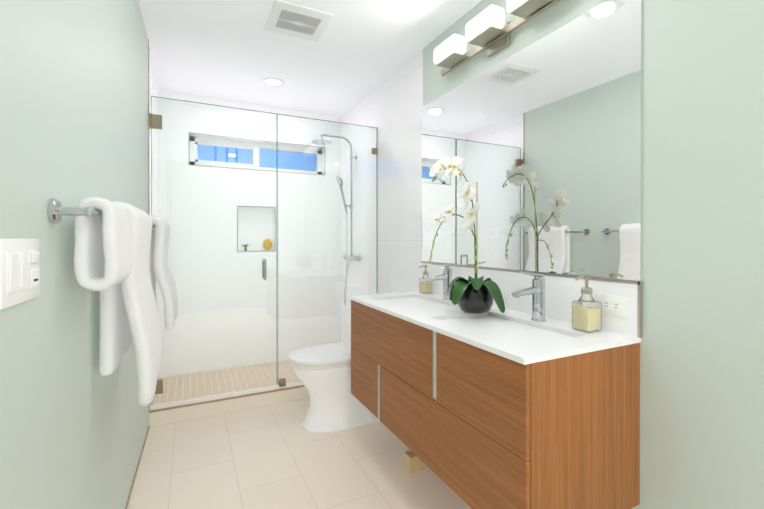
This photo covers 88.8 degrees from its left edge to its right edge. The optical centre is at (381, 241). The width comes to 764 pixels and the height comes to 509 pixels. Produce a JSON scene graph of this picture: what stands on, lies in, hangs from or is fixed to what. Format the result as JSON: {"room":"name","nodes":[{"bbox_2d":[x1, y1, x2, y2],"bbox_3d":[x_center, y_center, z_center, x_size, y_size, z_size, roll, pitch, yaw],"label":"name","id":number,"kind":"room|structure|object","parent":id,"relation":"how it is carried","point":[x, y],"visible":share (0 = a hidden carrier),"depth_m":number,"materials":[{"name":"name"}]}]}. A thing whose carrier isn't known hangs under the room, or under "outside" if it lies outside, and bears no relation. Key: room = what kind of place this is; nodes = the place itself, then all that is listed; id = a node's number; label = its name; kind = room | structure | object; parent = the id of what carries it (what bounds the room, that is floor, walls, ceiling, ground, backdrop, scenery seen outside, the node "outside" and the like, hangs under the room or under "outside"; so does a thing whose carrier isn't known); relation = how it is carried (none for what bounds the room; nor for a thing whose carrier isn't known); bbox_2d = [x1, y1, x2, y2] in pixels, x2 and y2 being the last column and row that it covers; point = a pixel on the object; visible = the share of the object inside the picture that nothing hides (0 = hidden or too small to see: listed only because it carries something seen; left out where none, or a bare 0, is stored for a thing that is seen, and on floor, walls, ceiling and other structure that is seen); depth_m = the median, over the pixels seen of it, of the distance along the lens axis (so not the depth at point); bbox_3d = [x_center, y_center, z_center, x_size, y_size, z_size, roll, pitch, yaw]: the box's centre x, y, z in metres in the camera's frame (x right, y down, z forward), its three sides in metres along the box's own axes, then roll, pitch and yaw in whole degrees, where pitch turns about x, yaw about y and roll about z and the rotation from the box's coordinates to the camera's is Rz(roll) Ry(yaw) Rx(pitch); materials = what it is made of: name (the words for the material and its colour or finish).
{"room":"bathroom","nodes":[
{"label":"bathroom","id":0,"kind":"room"},
{"bbox_2d":[0,0,148,508],"bbox_3d":[-0.662,-0.044,0.546,0.225,2.500,4.312,0,0,-26],"label":"wall","id":1,"kind":"structure","parent":0,"point":[74,424],"depth_m":0.98,"materials":[{"name":"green paint"}]},
{"bbox_2d":[0,239,39,309],"bbox_3d":[-0.675,0.055,0.733,0.016,0.120,0.170,0,0,-26],"label":"switch plate","id":2,"kind":"object","parent":1,"relation":"attached to","point":[19,270],"visible":0.98,"depth_m":0.71,"materials":[{"name":"white plastic"}]},
{"bbox_2d":[47,198,101,223],"bbox_3d":[-0.912,-0.071,1.329,0.105,0.058,0.978,0,0,-26],"label":"towel rail","id":3,"kind":"object","parent":1,"relation":"attached to","point":[56,210],"visible":0.54,"depth_m":0.90,"materials":[{"name":"silver metal"}]},
{"bbox_2d":[74,197,131,290],"bbox_3d":[-0.763,0.007,1.079,0.100,0.240,0.246,0,0,-26],"label":"hand towel","id":4,"kind":"object","parent":3,"relation":"hanging from","point":[102,255],"visible":0.92,"depth_m":0.99,"materials":[{"name":"white fabric"}]},
{"bbox_2d":[99,202,161,405],"bbox_3d":[-0.905,0.204,1.425,0.157,0.667,0.437,0,0,-26],"label":"bath towel","id":5,"kind":"object","parent":3,"relation":"hanging from","point":[129,316],"visible":0.65,"depth_m":1.26,"materials":[{"name":"white fabric"}]},
{"bbox_2d":[125,39,149,508],"bbox_3d":[-0.631,-0.044,0.627,0.108,2.500,4.191,0,0,-26],"label":"trim","id":6,"kind":"structure","parent":1,"relation":"attached to","point":[149,215],"depth_m":2.51,"materials":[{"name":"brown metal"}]},
{"bbox_2d":[149,47,158,404],"bbox_3d":[-1.815,-0.054,3.007,0.118,2.500,1.130,0,0,-26],"label":"tiled wall","id":7,"kind":"structure","parent":0,"point":[153,89],"depth_m":2.96,"materials":[{"name":"white tile"}]},
{"bbox_2d":[159,90,339,377],"bbox_3d":[-1.222,-0.057,3.816,1.895,2.500,0.202,0,0,-26],"label":"wall","id":8,"kind":"structure","parent":0,"point":[239,251],"depth_m":3.68,"materials":[{"name":"white tile"}]},
{"bbox_2d":[189,136,321,174],"bbox_3d":[-1.204,-0.822,3.849,1.250,0.280,0.054,0,0,-26],"label":"window","id":9,"kind":"structure","parent":8,"relation":"in","point":[229,142],"depth_m":3.77,"materials":[{"name":"white plastic"}]},
{"bbox_2d":[263,239,271,249],"bbox_3d":[-1.117,0.033,3.814,0.085,0.114,0.063,0,0,-26],"label":"sea sponge","id":10,"kind":"object","parent":8,"relation":"on","point":[265,245],"depth_m":3.79,"materials":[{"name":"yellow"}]},
{"bbox_2d":[127,398,471,508],"bbox_3d":[-0.175,1.253,1.429,2.125,0.100,5.460,0,0,-26],"label":"floor","id":11,"kind":"structure","parent":0,"point":[276,456],"depth_m":2.06,"materials":[{"name":"beige tile"}]},
{"bbox_2d":[154,360,299,403],"bbox_3d":[-0.993,1.186,3.354,1.655,0.018,0.842,0,0,-26],"label":"mosaic shower floor","id":12,"kind":"structure","parent":11,"relation":"on","point":[212,378],"depth_m":3.30,"materials":[{"name":"beige tile"}]},
{"bbox_2d":[149,381,309,426],"bbox_3d":[-0.781,1.143,2.923,1.655,0.108,0.123,0,0,-26],"label":"sill","id":13,"kind":"structure","parent":11,"relation":"on","point":[190,409],"depth_m":2.72,"materials":[{"name":"beige"}]},
{"bbox_2d":[149,96,377,404],"bbox_3d":[-0.782,0.068,2.920,1.653,2.044,0.109,0,0,-26],"label":"glass wall","id":14,"kind":"structure","parent":13,"relation":"on","point":[155,122],"depth_m":2.86,"materials":[{"name":"clear glass"}]},
{"bbox_2d":[289,292,391,431],"bbox_3d":[-0.206,0.803,2.654,0.843,0.827,0.450,0,0,-26],"label":"toilet","id":15,"kind":"object","parent":11,"relation":"on","point":[322,372],"visible":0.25,"depth_m":2.48,"materials":[{"name":"white ceramic"}]},
{"bbox_2d":[405,451,422,473],"bbox_3d":[0.167,1.157,2.054,0.080,0.085,0.060,0,0,-26],"label":"support block","id":16,"kind":"object","parent":11,"relation":"on","point":[413,463],"visible":0.69,"depth_m":2.03,"materials":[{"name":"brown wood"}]},
{"bbox_2d":[138,0,481,115],"bbox_3d":[-0.175,-1.347,1.418,2.125,0.100,5.460,0,0,-26],"label":"ceiling","id":17,"kind":"structure","parent":0,"point":[353,55],"depth_m":2.62,"materials":[{"name":"white paint"}]},
{"bbox_2d":[262,77,284,86],"bbox_3d":[-0.889,-1.301,3.196,0.188,0.007,0.188,0,0,-26],"label":"recessed light","id":18,"kind":"object","parent":17,"relation":"in","point":[272,82],"visible":1,"depth_m":3.19,"materials":[{"name":"white glass"}]},
{"bbox_2d":[265,0,332,41],"bbox_3d":[-0.497,-1.293,2.307,0.330,0.014,0.330,0,0,-26],"label":"ceiling vent","id":19,"kind":"object","parent":17,"relation":"in","point":[294,20],"visible":1,"depth_m":2.28,"materials":[{"name":"white plastic"}]},
{"bbox_2d":[340,49,422,341],"bbox_3d":[-0.070,-0.056,3.484,0.120,2.500,1.815,0,0,-26],"label":"tiled wall","id":20,"kind":"structure","parent":0,"point":[390,107],"depth_m":3.12,"materials":[{"name":"white tile"}]},
{"bbox_2d":[312,134,360,305],"bbox_3d":[-0.435,-0.188,3.602,0.426,1.577,0.350,0,0,-26],"label":"shower fixture","id":21,"kind":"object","parent":20,"relation":"attached to","point":[352,257],"depth_m":3.64,"materials":[{"name":"silver metal"}]},
{"bbox_2d":[423,0,763,508],"bbox_3d":[1.130,-0.046,1.043,0.120,2.500,3.625,0,0,-26],"label":"wall","id":22,"kind":"structure","parent":0,"point":[702,385],"depth_m":1.21,"materials":[{"name":"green paint"}]},
{"bbox_2d":[349,289,642,508],"bbox_3d":[0.352,0.627,1.858,0.555,0.588,1.378,0,0,-26],"label":"bathroom vanity","id":23,"kind":"object","parent":22,"relation":"attached to","point":[513,406],"depth_m":1.31,"materials":[{"name":"brown wood"}]},
{"bbox_2d":[369,293,457,308],"bbox_3d":[0.183,0.363,2.136,0.325,0.087,0.520,0,0,-26],"label":"sink","id":24,"kind":"object","parent":23,"relation":"in","point":[410,300],"depth_m":2.29,"materials":[{"name":"white ceramic"}]},
{"bbox_2d":[419,265,431,293],"bbox_3d":[0.269,0.240,2.468,0.083,0.178,0.065,0,0,-26],"label":"soap dispenser","id":25,"kind":"object","parent":23,"relation":"on","point":[425,286],"visible":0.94,"depth_m":2.46,"materials":[{"name":"clear glass"}]},
{"bbox_2d":[426,263,451,299],"bbox_3d":[0.327,0.226,2.206,0.165,0.210,0.060,0,0,-26],"label":"faucet","id":26,"kind":"object","parent":23,"relation":"on","point":[446,276],"visible":0.88,"depth_m":2.20,"materials":[{"name":"silver metal"}]},
{"bbox_2d":[429,156,504,313],"bbox_3d":[0.393,-0.051,1.886,0.269,0.765,0.460,0,0,-26],"label":"potted orchid","id":27,"kind":"object","parent":23,"relation":"on","point":[477,295],"visible":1,"depth_m":1.78,"materials":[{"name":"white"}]},
{"bbox_2d":[433,309,585,340],"bbox_3d":[0.470,0.366,1.553,0.325,0.087,0.520,0,0,-26],"label":"sink","id":28,"kind":"object","parent":23,"relation":"in","point":[513,326],"depth_m":1.62,"materials":[{"name":"white ceramic"}]},
{"bbox_2d":[511,271,545,321],"bbox_3d":[0.614,0.228,1.623,0.165,0.210,0.060,0,0,-26],"label":"faucet","id":29,"kind":"object","parent":23,"relation":"on","point":[536,290],"visible":0.98,"depth_m":1.62,"materials":[{"name":"silver metal"}]},
{"bbox_2d":[572,275,601,332],"bbox_3d":[0.755,0.230,1.453,0.097,0.208,0.076,0,0,-26],"label":"soap dispenser","id":30,"kind":"object","parent":23,"relation":"on","point":[586,318],"visible":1,"depth_m":1.44,"materials":[{"name":"clear glass"}]},
{"bbox_2d":[434,0,559,75],"bbox_3d":[0.531,-1.042,1.948,0.150,0.154,0.925,0,0,-26],"label":"sconce","id":31,"kind":"object","parent":22,"relation":"attached to","point":[489,29],"visible":1,"depth_m":1.92,"materials":[{"name":"white glass"}]},
{"bbox_2d":[421,261,636,332],"bbox_3d":[0.584,0.240,1.998,0.012,0.184,1.420,0,0,-26],"label":"backsplash","id":32,"kind":"structure","parent":22,"relation":"attached to","point":[560,292],"depth_m":1.67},
{"bbox_2d":[597,293,627,317],"bbox_3d":[0.848,0.236,1.438,0.009,0.073,0.118,0,0,-26],"label":"outlet","id":33,"kind":"object","parent":32,"relation":"attached to","point":[614,305],"visible":0.9,"depth_m":1.43,"materials":[{"name":"white plastic"}]},
{"bbox_2d":[422,0,641,280],"bbox_3d":[0.587,-0.384,1.998,0.006,1.041,1.429,0,0,-26],"label":"vanity mirror","id":34,"kind":"object","parent":22,"relation":"attached to","point":[542,138],"visible":1,"depth_m":1.69,"materials":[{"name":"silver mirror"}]},
{"label":"outside","id":35,"kind":"structure","parent":0,"visible":0},
{"bbox_2d":[198,145,315,170],"bbox_3d":[-1.542,-0.975,4.536,2.450,2.380,0.060,0,0,-26],"label":"sky","id":36,"kind":"structure","parent":35,"point":[297,156],"depth_m":4.62,"materials":[{"name":"blue"}]},
{"bbox_3d":[-1.308,-0.075,2.187,0.097,0.058,0.668,0,0,-26],"label":"towel rail","id":37,"kind":"object","parent":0,"visible":0},
{"bbox_2d":[149,216,177,329],"bbox_3d":[-1.277,0.170,2.240,0.177,0.618,0.407,0,0,-26],"label":"towel","id":38,"kind":"object","parent":37,"relation":"hanging from","point":[160,272],"visible":0.71,"depth_m":2.09,"materials":[{"name":"white fabric"}]}
]}

